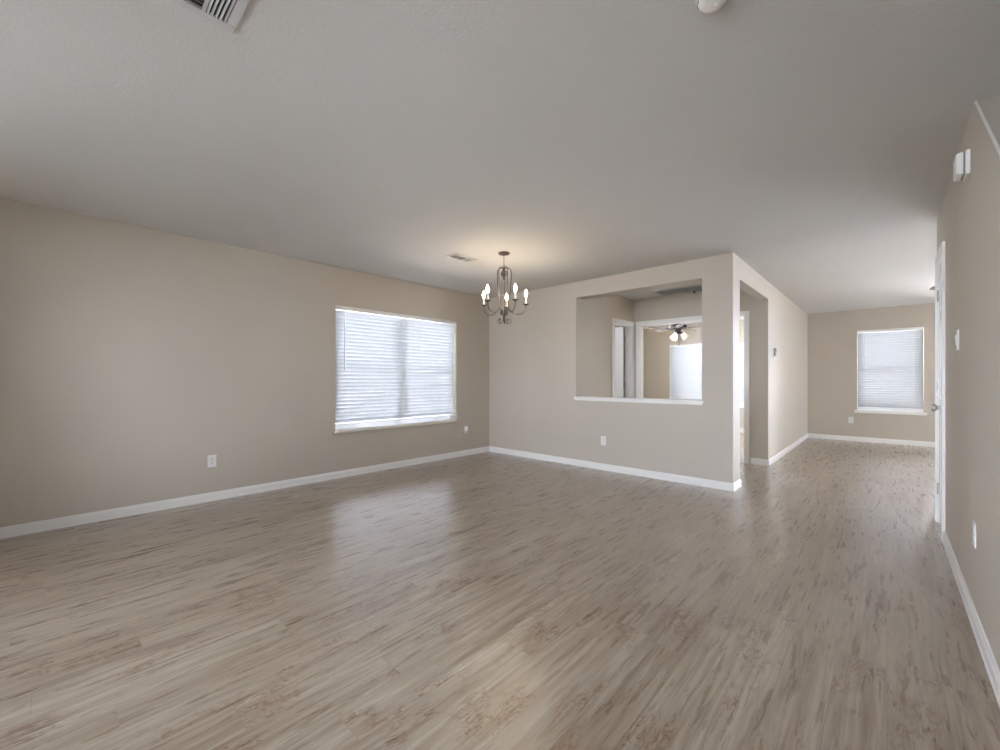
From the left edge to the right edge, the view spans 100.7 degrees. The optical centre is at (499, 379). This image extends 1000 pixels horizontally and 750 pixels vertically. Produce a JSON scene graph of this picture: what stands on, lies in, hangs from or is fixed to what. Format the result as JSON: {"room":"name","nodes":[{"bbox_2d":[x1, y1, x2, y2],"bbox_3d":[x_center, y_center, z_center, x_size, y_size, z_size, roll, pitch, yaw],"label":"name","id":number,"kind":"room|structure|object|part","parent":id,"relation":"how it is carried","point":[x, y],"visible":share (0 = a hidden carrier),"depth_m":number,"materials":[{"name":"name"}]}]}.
{"room":"empty living room","nodes":[
{"label":"empty living room","id":0,"kind":"room"},
{"bbox_2d":[0,198,488,526],"bbox_3d":[-0.578,-0.083,6.321,0.190,2.440,12.235,0,0,43],"label":"wall","id":1,"kind":"structure","parent":0,"point":[131,356],"depth_m":3.66,"materials":[{"name":"beige paint"}]},
{"bbox_2d":[208,455,215,467],"bbox_3d":[-2.705,0.763,3.896,0.008,0.114,0.070,0,0,43],"label":"wall outlet","id":2,"kind":"object","parent":1,"relation":"attached to","point":[211,458],"visible":1,"depth_m":3.89,"materials":[{"name":"white plastic"}]},
{"bbox_2d":[0,446,741,538],"bbox_3d":[-0.978,1.096,3.183,3.506,0.081,6.681,0,0,43],"label":"baseboard","id":3,"kind":"structure","parent":1,"relation":"attached to","point":[74,520],"depth_m":4.33,"materials":[{"name":"white paint"}]},
{"bbox_2d":[333,414,459,434],"bbox_3d":[-1.324,-0.121,5.496,0.215,1.490,1.905,0,0,43],"label":"window","id":4,"kind":"structure","parent":1,"relation":"in","point":[348,428],"depth_m":5.40,"materials":[{"name":"white plastic"}]},
{"bbox_3d":[-1.683,0.224,5.210,0.020,0.707,0.880,0,0,43],"label":"sash","id":5,"kind":"part","parent":4,"relation":"part of","materials":[{"name":"white plastic"}]},
{"bbox_3d":[-1.383,-0.132,5.550,0.055,1.468,1.835,0,0,43],"label":"frame","id":6,"kind":"part","parent":4,"relation":"part of","materials":[{"name":"white plastic"}]},
{"bbox_3d":[-1.064,0.224,5.873,0.020,0.707,0.880,0,0,43],"label":"sash","id":7,"kind":"part","parent":4,"relation":"part of","materials":[{"name":"white plastic"}]},
{"bbox_2d":[335,305,460,436],"bbox_3d":[-1.245,-0.009,5.482,0.115,1.709,1.911,0,0,43],"label":"window blind","id":8,"kind":"object","parent":1,"relation":"attached to","point":[389,366],"visible":0.98,"depth_m":5.35,"materials":[{"name":"white plastic"}]},
{"bbox_3d":[-1.297,0.516,5.470,0.050,0.017,1.823,0,0,43],"label":"rail","id":9,"kind":"part","parent":8,"relation":"part of","materials":[{"name":"white plastic"}]},
{"bbox_3d":[-0.633,0.003,6.087,0.179,1.619,0.046,0,0,-42],"label":"lift cord","id":10,"kind":"part","parent":8,"relation":"part of","materials":[{"name":"white plastic"}]},
{"bbox_2d":[0,432,999,749],"bbox_3d":[2.833,1.197,3.139,9.520,0.120,12.235,0,0,43],"label":"floor","id":11,"kind":"structure","parent":0,"point":[488,600],"depth_m":1.95,"materials":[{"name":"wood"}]},
{"bbox_2d":[0,0,999,327],"bbox_3d":[2.833,-1.363,3.139,9.520,0.120,12.235,0,0,43],"label":"ceiling","id":12,"kind":"structure","parent":0,"point":[816,144],"depth_m":2.13,"materials":[{"name":"paint"}]},
{"bbox_2d":[172,0,250,32],"bbox_3d":[-1.022,-1.298,1.296,0.310,0.010,0.410,0,0,43],"label":"ceiling vent","id":13,"kind":"object","parent":12,"relation":"in","point":[221,9],"visible":1,"depth_m":1.45,"materials":[{"name":"white metal"}]},
{"bbox_2d":[445,253,476,262],"bbox_3d":[-0.411,-1.298,4.418,0.160,0.010,0.310,0,0,43],"label":"ceiling vent","id":14,"kind":"object","parent":12,"relation":"in","point":[455,256],"visible":1,"depth_m":4.41,"materials":[{"name":"white metal"}]},
{"bbox_2d":[481,251,528,323],"bbox_3d":[0.025,-0.939,4.242,0.520,0.726,0.498,0,0,43],"label":"chandelier","id":15,"kind":"object","parent":12,"relation":"hanging from","point":[503,253],"visible":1,"depth_m":4.25,"materials":[{"name":"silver metal"}]},
{"bbox_2d":[646,323,701,344],"bbox_3d":[3.526,-0.988,8.130,1.173,0.629,1.185,0,0,43],"label":"ceiling fan","id":16,"kind":"object","parent":12,"relation":"hanging from","point":[678,327],"visible":0.88,"depth_m":8.08,"materials":[{"name":"brown metal"}]},
{"bbox_3d":[3.080,-1.014,8.138,0.420,0.032,0.131,0,0,0],"label":"blade","id":17,"kind":"part","parent":16,"relation":"part of","materials":[{"name":"brown"}]},
{"bbox_3d":[3.365,-1.014,8.527,0.131,0.032,0.420,0,0,-18],"label":"blade","id":18,"kind":"part","parent":16,"relation":"part of","materials":[{"name":"brown"}]},
{"bbox_3d":[3.380,-0.846,8.058,0.134,0.146,0.142,0,0,43],"label":"lamp shade","id":19,"kind":"part","parent":16,"relation":"part of","materials":[{"name":"white glass"}]},
{"bbox_3d":[3.619,-0.846,8.088,0.141,0.146,0.133,0,0,43],"label":"lamp shade","id":20,"kind":"part","parent":16,"relation":"part of","materials":[{"name":"white glass"}]},
{"bbox_2d":[653,284,701,294],"bbox_3d":[2.638,-1.280,5.964,0.740,0.046,0.341,0,0,43],"label":"ceiling vent","id":21,"kind":"object","parent":12,"relation":"in","point":[694,288],"visible":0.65,"depth_m":5.98,"materials":[{"name":"white metal"}]},
{"bbox_2d":[696,0,725,13],"bbox_3d":[0.717,-1.281,1.399,0.104,0.043,0.104,0,0,43],"label":"smoke detector","id":22,"kind":"object","parent":12,"relation":"attached to","point":[705,6],"visible":1,"depth_m":1.40,"materials":[{"name":"white plastic"}]},
{"bbox_2d":[584,295,633,396],"bbox_3d":[1.626,-0.083,6.252,0.114,2.440,1.520,0,0,43],"label":"wall","id":23,"kind":"structure","parent":0,"point":[599,312],"depth_m":5.98,"materials":[{"name":"beige paint"}]},
{"bbox_2d":[615,327,625,396],"bbox_3d":[1.829,0.133,6.964,0.608,1.985,0.104,0,0,43],"label":"door","id":24,"kind":"structure","parent":23,"relation":"in","point":[620,338],"depth_m":6.78,"materials":[{"name":"white paint"}]},
{"bbox_2d":[612,318,633,397],"bbox_3d":[1.897,0.100,6.532,0.130,2.072,0.714,0,0,43],"label":"trim","id":25,"kind":"structure","parent":23,"relation":"attached to","point":[629,326],"depth_m":6.72,"materials":[{"name":"white paint"}]},
{"bbox_2d":[489,252,737,482],"bbox_3d":[1.172,-0.083,5.499,3.490,2.440,0.200,0,0,43],"label":"wall partition","id":26,"kind":"structure","parent":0,"point":[536,360],"depth_m":5.24,"materials":[{"name":"beige paint"}]},
{"bbox_2d":[601,436,605,444],"bbox_3d":[1.304,0.767,5.233,0.070,0.114,0.008,0,0,43],"label":"wall outlet","id":27,"kind":"object","parent":26,"relation":"attached to","point":[603,438],"visible":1,"depth_m":5.23,"materials":[{"name":"white plastic"}]},
{"bbox_2d":[574,396,703,404],"bbox_3d":[1.649,0.245,5.046,1.615,0.047,0.232,0,0,43],"label":"trim","id":28,"kind":"structure","parent":26,"relation":"attached to","point":[585,398],"depth_m":4.91,"materials":[{"name":"white paint"}]},
{"bbox_2d":[615,289,757,462],"bbox_3d":[2.274,-0.083,6.764,3.376,2.440,0.114,0,0,43],"label":"wall","id":29,"kind":"structure","parent":0,"point":[689,304],"depth_m":6.09,"materials":[{"name":"beige paint"}]},
{"bbox_2d":[636,311,748,462],"bbox_3d":[2.839,0.098,6.226,1.609,2.077,0.130,0,0,43],"label":"trim","id":30,"kind":"structure","parent":29,"relation":"attached to","point":[743,314],"depth_m":6.12,"materials":[{"name":"white paint"}]},
{"bbox_2d":[738,257,806,479],"bbox_3d":[4.260,-0.083,6.334,0.114,2.440,5.235,0,0,43],"label":"wall","id":31,"kind":"structure","parent":0,"point":[782,325],"depth_m":5.91,"materials":[{"name":"beige paint"}]},
{"bbox_2d":[773,348,776,357],"bbox_3d":[3.828,-0.378,5.769,0.024,0.140,0.090,0,0,43],"label":"thermostat","id":32,"kind":"object","parent":31,"relation":"attached to","point":[774,349],"visible":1,"depth_m":5.75,"materials":[{"name":"white plastic"}]},
{"bbox_2d":[643,303,934,441],"bbox_3d":[7.011,-0.083,7.477,9.330,2.440,0.190,0,0,43],"label":"wall","id":33,"kind":"structure","parent":0,"point":[831,336],"depth_m":7.85,"materials":[{"name":"beige paint"}]},
{"bbox_2d":[670,341,743,403],"bbox_3d":[4.759,-0.161,9.497,1.688,1.361,0.065,0,0,43],"label":"window blind","id":34,"kind":"object","parent":33,"relation":"attached to","point":[686,362],"visible":0.39,"depth_m":9.78,"materials":[{"name":"white plastic"}]},
{"bbox_2d":[750,433,934,465],"bbox_3d":[6.806,1.096,4.987,5.852,0.081,3.730,0,0,43],"label":"baseboard","id":35,"kind":"structure","parent":33,"relation":"attached to","point":[783,452],"depth_m":7.29,"materials":[{"name":"white paint"}]},
{"bbox_2d":[848,417,852,422],"bbox_3d":[6.565,0.751,7.758,0.070,0.114,0.008,0,0,43],"label":"wall outlet","id":36,"kind":"object","parent":33,"relation":"attached to","point":[850,419],"visible":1,"depth_m":7.76,"materials":[{"name":"white plastic"}]},
{"bbox_2d":[855,330,926,415],"bbox_3d":[7.002,-0.153,7.461,0.938,1.520,0.215,0,0,43],"label":"window","id":37,"kind":"structure","parent":33,"relation":"in","point":[859,410],"depth_m":7.49,"materials":[{"name":"white plastic"}]},
{"bbox_3d":[7.048,0.183,7.511,0.820,0.711,0.020,0,0,43],"label":"sash","id":38,"kind":"part","parent":37,"relation":"part of","materials":[{"name":"white plastic"}]},
{"bbox_2d":[858,327,922,409],"bbox_3d":[6.969,-0.196,7.426,0.856,1.431,0.079,0,0,43],"label":"window blind","id":39,"kind":"object","parent":37,"relation":"attached to","point":[890,363],"visible":1,"depth_m":7.42,"materials":[{"name":"white plastic"}]},
{"bbox_3d":[6.977,0.511,7.434,0.856,0.017,0.050,0,0,43],"label":"rail","id":40,"kind":"part","parent":39,"relation":"part of","materials":[{"name":"white plastic"}]},
{"bbox_3d":[7.184,-0.175,7.205,0.002,1.375,0.002,0,0,-32],"label":"ladder cord","id":41,"kind":"part","parent":39,"relation":"part of","materials":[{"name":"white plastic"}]},
{"bbox_3d":[6.984,0.582,7.441,0.938,0.051,0.160,0,0,43],"label":"sill","id":42,"kind":"part","parent":37,"relation":"part of","materials":[{"name":"white paint"}]},
{"bbox_2d":[937,219,937,252],"bbox_3d":[5.084,-0.083,1.930,4.200,2.440,0.120,0,0,43],"label":"wall","id":43,"kind":"structure","parent":0,"point":[937,219],"depth_m":3.37,"materials":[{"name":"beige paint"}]},
{"bbox_2d":[938,95,999,669],"bbox_3d":[2.310,-0.083,1.948,0.120,2.440,3.640,0,0,43],"label":"wall","id":44,"kind":"structure","parent":0,"point":[969,215],"depth_m":1.88,"materials":[{"name":"beige paint"}]},
{"bbox_2d":[931,262,941,527],"bbox_3d":[3.328,0.113,3.144,0.104,2.025,0.491,0,0,43],"label":"door","id":45,"kind":"structure","parent":44,"relation":"in","point":[934,407],"depth_m":3.22,"materials":[{"name":"white paint"}]},
{"bbox_3d":[3.191,0.203,3.025,0.067,0.062,0.062,0,0,43],"label":"knob","id":46,"kind":"part","parent":45,"relation":"part of","materials":[{"name":"silver metal"}]},
{"bbox_2d":[935,241,944,539],"bbox_3d":[3.363,0.080,3.092,0.131,2.112,0.594,0,0,43],"label":"trim","id":47,"kind":"structure","parent":44,"relation":"attached to","point":[940,257],"depth_m":3.26,"materials":[{"name":"white paint"}]},
{"bbox_2d":[955,330,958,350],"bbox_3d":[2.623,-0.228,2.382,0.013,0.116,0.072,0,0,43],"label":"light switch","id":48,"kind":"object","parent":44,"relation":"attached to","point":[957,331],"visible":1,"depth_m":2.36,"materials":[{"name":"white plastic"}]},
{"bbox_2d":[953,149,970,180],"bbox_3d":[2.323,-1.073,2.086,0.049,0.120,0.110,0,0,43],"label":"door chime","id":49,"kind":"object","parent":44,"relation":"attached to","point":[962,161],"visible":1,"depth_m":2.05,"materials":[{"name":"white plastic"}]},
{"bbox_3d":[2.335,-1.073,2.075,0.016,0.120,0.110,0,0,43],"label":"plate","id":50,"kind":"part","parent":49,"relation":"part of","materials":[{"name":"white plastic"}]},
{"bbox_2d":[942,531,999,708],"bbox_3d":[2.072,1.096,1.792,0.016,0.081,3.048,0,0,43],"label":"baseboard","id":51,"kind":"structure","parent":44,"relation":"attached to","point":[991,666],"depth_m":1.84,"materials":[{"name":"white paint"}]},
{"bbox_2d":[972,520,975,548],"bbox_3d":[2.201,0.717,1.926,0.008,0.114,0.070,0,0,43],"label":"wall outlet","id":52,"kind":"object","parent":44,"relation":"attached to","point":[974,523],"visible":1,"depth_m":1.91,"materials":[{"name":"white plastic"}]},
{"bbox_2d":[974,100,999,155],"bbox_3d":[1.623,-0.579,1.296,0.007,1.448,1.770,0,0,43],"label":"trim","id":53,"kind":"structure","parent":44,"relation":"attached to","point":[987,126],"depth_m":1.69,"materials":[{"name":"white paint"}]}
]}

